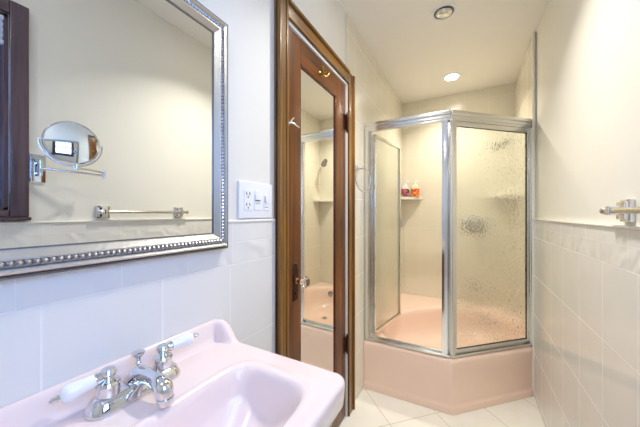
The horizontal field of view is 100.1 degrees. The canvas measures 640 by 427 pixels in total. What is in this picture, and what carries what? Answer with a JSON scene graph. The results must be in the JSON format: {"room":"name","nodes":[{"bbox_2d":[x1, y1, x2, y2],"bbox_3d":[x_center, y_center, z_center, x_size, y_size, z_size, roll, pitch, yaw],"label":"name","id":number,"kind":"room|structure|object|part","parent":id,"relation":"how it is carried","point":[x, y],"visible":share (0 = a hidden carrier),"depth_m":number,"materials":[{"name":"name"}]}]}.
{"room":"bathroom","nodes":[
{"label":"bathroom","id":0,"kind":"room"},
{"bbox_2d":[0,0,401,407],"bbox_3d":[-0.144,0.005,1.188,0.120,2.430,4.140,0,0,29],"label":"wall","id":1,"kind":"structure","parent":0,"point":[56,328],"depth_m":0.83,"materials":[{"name":"white paint"}]},
{"bbox_2d":[0,0,227,280],"bbox_3d":[-0.499,-0.228,0.391,0.026,0.659,0.922,0,0,29],"label":"wall mirror","id":2,"kind":"object","parent":1,"relation":"attached to","point":[114,113],"visible":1,"depth_m":0.54,"materials":[{"name":"grey metal"}]},
{"bbox_2d":[228,219,274,222],"bbox_3d":[-0.633,0.025,0.181,0.011,0.010,1.904,0,0,29],"label":"trim","id":3,"kind":"structure","parent":1,"relation":"attached to","point":[245,220],"depth_m":0.90,"materials":[{"name":"white tile"}]},
{"bbox_2d":[238,180,271,217],"bbox_3d":[-0.218,-0.045,0.927,0.015,0.122,0.165,0,0,29],"label":"switch plate","id":4,"kind":"object","parent":1,"relation":"attached to","point":[254,199],"visible":1,"depth_m":0.91,"materials":[{"name":"white plastic"}]},
{"bbox_2d":[244,189,251,209],"bbox_3d":[-0.238,-0.045,0.887,0.003,0.068,0.034,0,0,29],"label":"socket","id":5,"kind":"object","parent":4,"relation":"attached to","point":[247,192],"depth_m":0.89,"materials":[{"name":"grey plastic"}]},
{"bbox_2d":[254,190,260,209],"bbox_3d":[-0.216,-0.045,0.927,0.003,0.068,0.030,0,0,29],"label":"switch","id":6,"kind":"object","parent":4,"relation":"attached to","point":[257,193],"depth_m":0.92,"materials":[{"name":"grey plastic"}]},
{"bbox_2d":[264,195,268,209],"bbox_3d":[-0.194,-0.039,0.967,0.003,0.056,0.026,0,0,29],"label":"switch","id":7,"kind":"object","parent":4,"relation":"attached to","point":[266,197],"depth_m":0.96,"materials":[{"name":"grey plastic"}]},
{"bbox_2d":[274,0,354,426],"bbox_3d":[0.004,0.182,1.357,0.154,2.075,0.766,0,0,29],"label":"door","id":8,"kind":"structure","parent":1,"relation":"in","point":[314,90],"depth_m":1.29,"materials":[{"name":"brown wood"}]},
{"bbox_3d":[-0.146,0.182,1.040,0.030,2.075,0.065,0,0,29],"label":"casing","id":9,"kind":"part","parent":8,"relation":"part of","materials":[{"name":"brown wood"}]},
{"bbox_3d":[-0.101,0.290,1.135,0.009,0.160,0.040,0,0,29],"label":"knob plate","id":10,"kind":"part","parent":8,"relation":"part of","materials":[{"name":"brown metal"}]},
{"bbox_3d":[-0.064,0.285,1.115,0.038,0.048,0.048,0,0,29],"label":"knob","id":11,"kind":"part","parent":8,"relation":"part of","materials":[{"name":"clear glass"}]},
{"bbox_3d":[-0.010,0.115,1.338,0.012,1.538,0.361,0,0,29],"label":"mirror panel","id":12,"kind":"part","parent":8,"relation":"part of","materials":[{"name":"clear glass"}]},
{"bbox_3d":[0.019,-0.819,1.340,0.030,0.073,0.620,0,0,29],"label":"head casing","id":13,"kind":"part","parent":8,"relation":"part of","materials":[{"name":"brown wood"}]},
{"bbox_3d":[0.189,0.182,1.647,0.030,2.075,0.081,0,0,29],"label":"casing","id":14,"kind":"part","parent":8,"relation":"part of","materials":[{"name":"brown wood"}]},
{"bbox_2d":[355,165,370,191],"bbox_3d":[0.265,-0.227,1.744,0.059,0.176,0.156,0,0,42],"label":"towel ring","id":15,"kind":"object","parent":1,"relation":"attached to","point":[357,168],"visible":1,"depth_m":1.73,"materials":[{"name":"silver metal"}]},
{"bbox_2d":[339,388,544,426],"bbox_3d":[0.357,1.270,0.911,1.265,0.100,4.380,0,0,29],"label":"floor","id":16,"kind":"structure","parent":0,"point":[372,408],"depth_m":1.61,"materials":[{"name":"tile"}]},
{"bbox_2d":[363,293,532,414],"bbox_3d":[1.052,1.050,2.174,1.020,0.337,1.253,0,0,29],"label":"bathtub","id":17,"kind":"object","parent":16,"relation":"on","point":[458,385],"visible":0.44,"depth_m":1.74,"materials":[{"name":"pink ceramic"}]},
{"bbox_2d":[364,110,532,357],"bbox_3d":[0.882,0.123,1.853,1.032,1.513,0.509,0,0,29],"label":"shower enclosure","id":18,"kind":"object","parent":17,"relation":"on","point":[487,158],"visible":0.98,"depth_m":1.75,"materials":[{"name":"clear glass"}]},
{"bbox_3d":[0.526,0.146,2.074,0.022,1.407,0.470,0,0,38],"label":"door frame","id":19,"kind":"part","parent":18,"relation":"part of","materials":[{"name":"silver metal"}]},
{"bbox_3d":[0.524,0.146,2.071,0.005,1.371,0.432,0,0,38],"label":"door glass","id":20,"kind":"part","parent":18,"relation":"part of","materials":[{"name":"clear glass"}]},
{"bbox_3d":[0.774,0.146,1.663,0.035,1.443,0.038,0,0,29],"label":"post","id":21,"kind":"part","parent":18,"relation":"part of","materials":[{"name":"silver metal"}]},
{"bbox_3d":[0.810,0.146,1.652,0.036,1.443,0.039,0,0,-15],"label":"corner post","id":22,"kind":"part","parent":18,"relation":"part of","materials":[{"name":"silver metal"}]},
{"bbox_3d":[1.114,0.149,1.734,0.567,1.381,0.006,0,0,-15],"label":"glass panel","id":23,"kind":"part","parent":18,"relation":"part of","materials":[{"name":"clear glass"}]},
{"bbox_3d":[1.114,0.143,1.734,0.591,1.429,0.020,0,0,-15],"label":"panel frame","id":24,"kind":"part","parent":18,"relation":"part of","materials":[{"name":"silver metal"}]},
{"bbox_3d":[-0.225,0.822,0.465,0.413,0.796,0.476,0,0,29],"label":"vanity cabinet","id":25,"kind":"object","parent":16,"relation":"on","visible":0},
{"bbox_2d":[0,319,344,426],"bbox_3d":[-0.240,0.396,0.467,0.407,0.184,0.526,0,0,29],"label":"sink","id":26,"kind":"object","parent":25,"relation":"in","point":[222,381],"visible":0.85,"depth_m":0.57,"materials":[{"name":"pink ceramic"}]},
{"bbox_2d":[49,332,198,420],"bbox_3d":[-0.335,0.319,0.524,0.139,0.081,0.257,0,0,29],"label":"faucet","id":27,"kind":"object","parent":26,"relation":"on","point":[112,395],"visible":1,"depth_m":0.50,"materials":[{"name":"silver metal"}]},
{"bbox_3d":[-0.422,0.306,0.468,0.033,0.031,0.051,0,0,29],"label":"lever","id":28,"kind":"part","parent":27,"relation":"part of","materials":[{"name":"white ceramic"}]},
{"bbox_3d":[-0.394,0.316,0.499,0.045,0.062,0.045,0,0,29],"label":"handle","id":29,"kind":"part","parent":27,"relation":"part of","materials":[{"name":"silver metal"}]},
{"bbox_3d":[-0.375,0.312,0.553,0.025,0.058,0.025,0,0,29],"label":"lift rod","id":30,"kind":"part","parent":27,"relation":"part of","materials":[{"name":"silver metal"}]},
{"bbox_3d":[-0.334,0.331,0.524,0.132,0.052,0.048,0,0,29],"label":"spout","id":31,"kind":"part","parent":27,"relation":"part of","materials":[{"name":"silver metal"}]},
{"bbox_3d":[-0.345,0.316,0.588,0.045,0.062,0.045,0,0,29],"label":"handle","id":32,"kind":"part","parent":27,"relation":"part of","materials":[{"name":"silver metal"}]},
{"bbox_3d":[-0.318,0.294,0.619,0.031,0.031,0.050,0,0,40],"label":"lever","id":33,"kind":"part","parent":27,"relation":"part of","materials":[{"name":"white ceramic"}]},
{"bbox_2d":[338,0,547,103],"bbox_3d":[0.357,-1.260,0.911,1.265,0.100,4.380,0,0,29],"label":"ceiling","id":34,"kind":"structure","parent":0,"point":[486,42],"depth_m":1.88,"materials":[{"name":"white paint"}]},
{"bbox_2d":[431,3,457,20],"bbox_3d":[0.745,-1.203,1.611,0.148,0.030,0.148,0,0,29],"label":"recessed light","id":35,"kind":"object","parent":34,"relation":"in","point":[445,11],"visible":1,"depth_m":1.59,"materials":[{"name":"white plastic"}]},
{"bbox_2d":[443,73,460,80],"bbox_3d":[1.165,-1.204,2.372,0.144,0.011,0.144,0,0,29],"label":"recessed light","id":36,"kind":"object","parent":34,"relation":"in","point":[452,76],"visible":1,"depth_m":2.36,"materials":[{"name":"white plastic"}]},
{"bbox_2d":[402,83,514,298],"bbox_3d":[1.387,0.005,2.775,1.265,2.430,0.120,0,0,29],"label":"wall","id":37,"kind":"structure","parent":0,"point":[422,144],"depth_m":2.85,"materials":[{"name":"tile"}]},
{"bbox_2d":[401,197,422,199],"bbox_3d":[0.963,-0.159,2.842,0.215,0.026,0.171,0,0,29],"label":"corner shelf","id":38,"kind":"object","parent":37,"relation":"attached to","point":[402,198],"visible":0.88,"depth_m":2.83,"materials":[{"name":"white tile"}]},
{"bbox_2d":[401,181,408,196],"bbox_3d":[0.914,-0.262,2.876,0.085,0.178,0.053,0,0,4],"label":"soap bottle","id":39,"kind":"object","parent":38,"relation":"on","point":[405,189],"visible":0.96,"depth_m":2.85,"materials":[{"name":"pink plastic"}]},
{"bbox_2d":[411,180,419,196],"bbox_3d":[1.012,-0.262,2.851,0.085,0.178,0.053,0,0,12],"label":"soap bottle","id":40,"kind":"object","parent":38,"relation":"on","point":[415,192],"visible":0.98,"depth_m":2.83,"materials":[{"name":"orange plastic"}]},
{"bbox_2d":[515,0,639,426],"bbox_3d":[0.857,0.005,0.635,0.123,2.430,4.140,0,0,29],"label":"wall","id":41,"kind":"structure","parent":0,"point":[587,278],"depth_m":1.02,"materials":[{"name":"white paint"}]},
{"bbox_2d":[532,32,534,396],"bbox_3d":[1.428,0.005,1.791,0.017,2.430,0.018,0,0,29],"label":"trim","id":42,"kind":"structure","parent":41,"relation":"attached to","point":[533,33],"depth_m":1.78,"materials":[{"name":"silver metal"}]},
{"bbox_2d":[533,219,639,230],"bbox_3d":[0.622,0.039,0.320,0.022,0.010,3.362,0,0,29],"label":"trim","id":43,"kind":"structure","parent":41,"relation":"attached to","point":[637,228],"depth_m":0.90,"materials":[{"name":"white tile"}]},
{"bbox_2d":[599,199,639,221],"bbox_3d":[0.755,-0.008,0.592,0.050,0.064,0.498,0,0,29],"label":"towel bar","id":44,"kind":"object","parent":41,"relation":"attached to","point":[625,210],"visible":1,"depth_m":0.74,"materials":[{"name":"silver metal"}]}
]}

